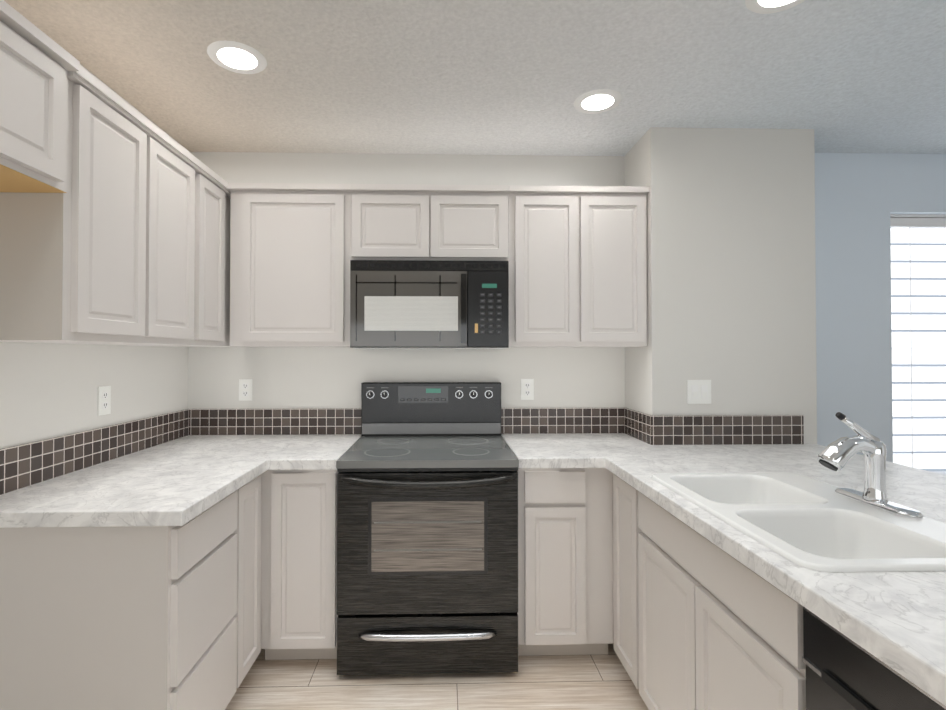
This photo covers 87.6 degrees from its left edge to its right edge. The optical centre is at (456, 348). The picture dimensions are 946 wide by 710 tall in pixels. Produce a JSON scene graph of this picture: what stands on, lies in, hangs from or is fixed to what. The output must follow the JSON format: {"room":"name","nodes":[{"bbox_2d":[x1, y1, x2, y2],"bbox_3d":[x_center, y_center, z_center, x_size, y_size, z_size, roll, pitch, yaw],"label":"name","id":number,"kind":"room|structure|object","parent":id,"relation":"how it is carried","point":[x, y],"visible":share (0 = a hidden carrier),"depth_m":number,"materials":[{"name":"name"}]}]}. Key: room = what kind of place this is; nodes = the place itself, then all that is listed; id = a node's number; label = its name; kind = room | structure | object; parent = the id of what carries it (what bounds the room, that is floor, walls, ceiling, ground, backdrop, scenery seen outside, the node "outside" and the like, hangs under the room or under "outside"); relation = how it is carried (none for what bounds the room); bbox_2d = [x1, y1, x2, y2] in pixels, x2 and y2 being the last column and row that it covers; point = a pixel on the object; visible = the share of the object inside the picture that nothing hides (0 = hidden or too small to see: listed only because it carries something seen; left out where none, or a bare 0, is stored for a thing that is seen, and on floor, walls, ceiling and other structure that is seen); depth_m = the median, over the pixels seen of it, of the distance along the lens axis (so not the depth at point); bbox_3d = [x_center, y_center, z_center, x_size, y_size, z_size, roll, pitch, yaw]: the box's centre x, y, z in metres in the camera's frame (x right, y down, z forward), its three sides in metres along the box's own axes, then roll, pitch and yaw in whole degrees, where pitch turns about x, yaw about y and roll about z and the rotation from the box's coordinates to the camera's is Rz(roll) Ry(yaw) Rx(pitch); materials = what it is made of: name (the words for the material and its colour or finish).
{"room":"kitchen","nodes":[
{"label":"kitchen","id":0,"kind":"room"},
{"bbox_2d":[225,643,648,709],"bbox_3d":[1.177,1.387,-0.215,5.409,0.060,6.240,0,-1,-2],"label":"floor","id":1,"kind":"structure","parent":0,"point":[574,682],"depth_m":2.00,"materials":[{"name":"laminate"}]},
{"bbox_2d":[0,486,243,709],"bbox_3d":[-1.136,0.945,1.629,0.637,0.868,0.438,0,-1,-2],"label":"base cabinet","id":2,"kind":"object","parent":1,"relation":"on","point":[136,618],"depth_m":1.42,"materials":[{"name":"white paint"}]},
{"bbox_2d":[244,475,261,677],"bbox_3d":[-1.145,0.949,1.966,0.637,0.868,0.237,0,-1,-2],"label":"base cabinet","id":3,"kind":"object","parent":1,"relation":"on","point":[252,490],"depth_m":2.01,"materials":[{"name":"white paint"}]},
{"bbox_2d":[260,470,337,659],"bbox_3d":[-0.687,0.955,2.426,0.343,0.869,0.628,0,-1,-2],"label":"base cabinet","id":4,"kind":"object","parent":1,"relation":"on","point":[299,615],"visible":0.79,"depth_m":2.12,"materials":[{"name":"white paint"}]},
{"bbox_2d":[0,435,307,527],"bbox_3d":[-1.131,0.493,2.065,0.671,0.045,1.338,0,-1,-2],"label":"countertop","id":5,"kind":"structure","parent":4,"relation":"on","point":[171,483],"depth_m":1.67,"materials":[{"name":"stone"}]},
{"bbox_2d":[272,434,360,469],"bbox_3d":[-0.650,0.497,2.416,0.272,0.045,0.662,0,-1,-2],"label":"countertop","id":6,"kind":"structure","parent":4,"relation":"on","point":[312,452],"depth_m":2.22,"materials":[{"name":"stone"}]},
{"bbox_2d":[336,382,518,674],"bbox_3d":[-0.128,0.786,2.366,0.762,1.205,0.761,0,-1,-2],"label":"range","id":7,"kind":"object","parent":1,"relation":"on","point":[427,528],"visible":1,"depth_m":2.06,"materials":[{"name":"black metal"}]},
{"bbox_2d":[517,468,612,655],"bbox_3d":[0.469,0.955,2.457,0.425,0.869,0.628,0,-1,-2],"label":"base cabinet","id":8,"kind":"object","parent":1,"relation":"on","point":[565,561],"visible":0.79,"depth_m":2.15,"materials":[{"name":"white paint"}]},
{"bbox_2d":[501,434,603,468],"bbox_3d":[0.440,0.498,2.445,0.368,0.045,0.662,0,-1,-2],"label":"countertop","id":9,"kind":"structure","parent":8,"relation":"on","point":[533,451],"depth_m":2.26,"materials":[{"name":"stone"}]},
{"bbox_2d":[672,445,767,472],"bbox_3d":[0.918,0.494,2.108,0.390,0.045,0.648,0,-1,-2],"label":"countertop","id":10,"kind":"structure","parent":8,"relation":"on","point":[696,450],"depth_m":2.09,"materials":[{"name":"stone"}]},
{"bbox_2d":[576,433,945,705],"bbox_3d":[0.822,0.487,1.577,0.339,0.045,2.418,0,-1,-2],"label":"countertop","id":11,"kind":"structure","parent":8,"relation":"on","point":[896,621],"depth_m":0.95,"materials":[{"name":"stone"}]},
{"bbox_2d":[613,485,657,504],"bbox_3d":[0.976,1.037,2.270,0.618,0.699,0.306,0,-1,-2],"label":"base cabinet","id":12,"kind":"object","parent":1,"relation":"on","point":[622,494],"depth_m":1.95,"materials":[{"name":"white paint"}]},
{"bbox_2d":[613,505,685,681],"bbox_3d":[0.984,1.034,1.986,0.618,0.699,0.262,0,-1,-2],"label":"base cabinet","id":13,"kind":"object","parent":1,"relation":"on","point":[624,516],"depth_m":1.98,"materials":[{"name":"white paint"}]},
{"bbox_2d":[633,525,805,709],"bbox_3d":[0.999,1.027,1.431,0.618,0.699,0.850,0,-1,-2],"label":"base cabinet","id":14,"kind":"object","parent":1,"relation":"on","point":[700,622],"depth_m":1.37,"materials":[{"name":"white paint"}]},
{"bbox_2d":[704,444,945,522],"bbox_3d":[1.475,0.485,1.414,0.687,0.045,2.058,0,-1,-2],"label":"countertop","id":15,"kind":"structure","parent":14,"relation":"on","point":[924,491],"depth_m":1.86,"materials":[{"name":"stone"}]},
{"bbox_2d":[652,472,945,571],"bbox_3d":[0.983,0.537,1.411,0.550,0.172,0.800,0,-1,-2],"label":"sink","id":16,"kind":"object","parent":15,"relation":"in","point":[805,522],"visible":0.5,"depth_m":1.37,"materials":[{"name":"white ceramic"}]},
{"bbox_2d":[817,412,922,517],"bbox_3d":[1.152,0.318,1.433,0.193,0.266,0.260,0,-1,-2],"label":"faucet","id":17,"kind":"object","parent":15,"relation":"on","point":[837,454],"visible":1,"depth_m":1.41,"materials":[{"name":"silver metal"}]},
{"bbox_2d":[802,606,945,709],"bbox_3d":[0.999,0.935,0.701,0.597,0.865,0.600,0,-1,-2],"label":"dishwasher","id":18,"kind":"object","parent":1,"relation":"on","point":[843,672],"visible":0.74,"depth_m":0.89,"materials":[{"name":"black metal"}]},
{"bbox_2d":[0,64,945,461],"bbox_3d":[1.177,0.112,-0.199,5.409,2.490,6.240,0,-1,-2],"label":"wall","id":19,"kind":"structure","parent":0,"point":[768,272],"depth_m":2.54,"materials":[{"name":"white paint"}]},
{"bbox_2d":[0,0,79,192],"bbox_3d":[-1.252,-0.638,0.945,0.370,0.378,0.918,0,-1,-2],"label":"upper cabinet","id":20,"kind":"object","parent":19,"relation":"attached to","point":[37,64],"visible":0.89,"depth_m":1.28,"materials":[{"name":"white paint"}]},
{"bbox_2d":[0,65,155,345],"bbox_3d":[-1.281,-0.420,1.587,0.346,0.798,0.368,0,-1,-2],"label":"upper cabinet","id":21,"kind":"object","parent":19,"relation":"attached to","point":[124,239],"depth_m":1.50,"materials":[{"name":"white paint"}]},
{"bbox_2d":[0,409,191,494],"bbox_3d":[-1.463,0.398,2.057,0.008,0.144,1.338,0,-1,-2],"label":"tile backsplash","id":22,"kind":"structure","parent":19,"relation":"attached to","point":[27,464],"depth_m":1.92,"materials":[{"name":"tile"}]},
{"bbox_2d":[98,386,110,415],"bbox_3d":[-1.464,0.216,2.050,0.007,0.118,0.072,0,-1,-2],"label":"electrical outlet","id":23,"kind":"object","parent":19,"relation":"attached to","point":[104,400],"visible":1,"depth_m":2.04,"materials":[{"name":"white plastic"}]},
{"bbox_2d":[152,126,203,346],"bbox_3d":[-1.291,-0.416,1.948,0.346,0.798,0.355,0,-1,-2],"label":"upper cabinet","id":24,"kind":"object","parent":19,"relation":"attached to","point":[179,174],"depth_m":1.99,"materials":[{"name":"white paint"}]},
{"bbox_2d":[200,164,227,346],"bbox_3d":[-1.299,-0.412,2.261,0.346,0.798,0.272,0,-1,-2],"label":"upper cabinet","id":25,"kind":"object","parent":19,"relation":"attached to","point":[214,291],"depth_m":2.31,"materials":[{"name":"white paint"}]},
{"bbox_2d":[228,189,236,346],"bbox_3d":[-1.307,-0.408,2.569,0.346,0.798,0.343,0,-1,-2],"label":"upper cabinet","id":26,"kind":"object","parent":19,"relation":"attached to","point":[229,192],"depth_m":2.49,"materials":[{"name":"white paint"}]},
{"bbox_2d":[239,379,251,400],"bbox_3d":[-1.172,0.230,2.734,0.072,0.118,0.007,0,-1,-2],"label":"electrical outlet","id":27,"kind":"object","parent":19,"relation":"attached to","point":[245,389],"visible":1,"depth_m":2.73,"materials":[{"name":"white plastic"}]},
{"bbox_2d":[192,408,360,434],"bbox_3d":[-0.989,0.407,2.735,0.932,0.144,0.008,0,-1,-2],"label":"tile backsplash","id":28,"kind":"structure","parent":19,"relation":"attached to","point":[305,421],"depth_m":2.73,"materials":[{"name":"tile"}]},
{"bbox_2d":[228,183,350,346],"bbox_3d":[-0.825,-0.408,2.581,0.593,0.798,0.345,0,-1,-2],"label":"upper cabinet","id":29,"kind":"object","parent":19,"relation":"attached to","point":[290,251],"visible":0.88,"depth_m":2.43,"materials":[{"name":"white paint"}]},
{"bbox_2d":[350,184,508,260],"bbox_3d":[-0.136,-0.619,2.602,0.784,0.376,0.345,0,-1,-2],"label":"upper cabinet","id":30,"kind":"object","parent":19,"relation":"attached to","point":[429,222],"visible":0.94,"depth_m":2.44,"materials":[{"name":"white paint"}]},
{"bbox_2d":[350,260,508,348],"bbox_3d":[-0.134,-0.211,2.558,0.766,0.426,0.423,0,-1,-2],"label":"microwave","id":31,"kind":"object","parent":30,"relation":"attached to","point":[413,304],"visible":1,"depth_m":2.36,"materials":[{"name":"black metal"}]},
{"bbox_2d":[521,379,533,399],"bbox_3d":[0.399,0.230,2.776,0.072,0.118,0.007,0,-1,-2],"label":"electrical outlet","id":32,"kind":"object","parent":19,"relation":"attached to","point":[527,389],"visible":1,"depth_m":2.77,"materials":[{"name":"white plastic"}]},
{"bbox_2d":[501,408,623,433],"bbox_3d":[0.601,0.407,2.777,0.708,0.144,0.008,0,-1,-2],"label":"tile backsplash","id":33,"kind":"structure","parent":19,"relation":"attached to","point":[513,420],"depth_m":2.77,"materials":[{"name":"tile"}]},
{"bbox_2d":[508,185,649,346],"bbox_3d":[0.608,-0.408,2.619,0.702,0.798,0.345,0,-1,-2],"label":"upper cabinet","id":34,"kind":"object","parent":19,"relation":"attached to","point":[577,257],"visible":0.96,"depth_m":2.46,"materials":[{"name":"white paint"}]},
{"bbox_2d":[624,408,643,441],"bbox_3d":[0.956,0.405,2.608,0.008,0.144,0.330,0,-1,-2],"label":"tile backsplash","id":35,"kind":"structure","parent":19,"relation":"attached to","point":[633,420],"depth_m":2.63,"materials":[{"name":"tile"}]},
{"bbox_2d":[687,380,710,403],"bbox_3d":[1.201,0.214,2.436,0.118,0.118,0.009,0,-1,-2],"label":"switch plate","id":36,"kind":"object","parent":19,"relation":"attached to","point":[698,391],"visible":1,"depth_m":2.44,"materials":[{"name":"white plastic"}]},
{"bbox_2d":[644,413,803,444],"bbox_3d":[1.338,0.403,2.437,0.765,0.144,0.008,0,-1,-2],"label":"tile backsplash","id":37,"kind":"structure","parent":19,"relation":"attached to","point":[658,429],"depth_m":2.43,"materials":[{"name":"tile"}]},
{"bbox_2d":[890,214,945,474],"bbox_3d":[2.906,-0.015,2.870,0.946,1.498,0.118,0,-1,-2],"label":"window","id":38,"kind":"structure","parent":19,"relation":"in","point":[941,471],"depth_m":2.90,"materials":[{"name":"white"}]},
{"bbox_2d":[890,218,945,468],"bbox_3d":[2.907,-0.019,2.852,0.918,1.462,0.045,0,-1,-2],"label":"window blind","id":39,"kind":"object","parent":38,"relation":"attached to","point":[917,230],"visible":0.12,"depth_m":2.84,"materials":[{"name":"white plastic"}]},
{"bbox_2d":[4,0,945,155],"bbox_3d":[1.177,-1.163,-0.183,5.409,0.060,6.240,0,-1,-2],"label":"ceiling","id":40,"kind":"structure","parent":0,"point":[489,77],"depth_m":1.96,"materials":[{"name":"paint"}]},
{"bbox_2d":[207,40,266,73],"bbox_3d":[-0.834,-1.104,1.877,0.210,0.006,0.210,0,-1,-2],"label":"recessed light","id":41,"kind":"object","parent":40,"relation":"in","point":[234,56],"visible":1,"depth_m":1.87,"materials":[{"name":"white"}]},
{"bbox_2d":[574,89,621,113],"bbox_3d":[0.630,-1.100,2.202,0.210,0.006,0.210,0,-1,-2],"label":"recessed light","id":42,"kind":"object","parent":40,"relation":"in","point":[598,101],"visible":1,"depth_m":2.19,"materials":[{"name":"white"}]},
{"bbox_2d":[745,0,804,13],"bbox_3d":[1.016,-1.108,1.527,0.210,0.006,0.210,0,-1,-2],"label":"recessed light","id":43,"kind":"object","parent":40,"relation":"in","point":[765,6],"visible":1,"depth_m":1.59,"materials":[{"name":"white"}]}
]}

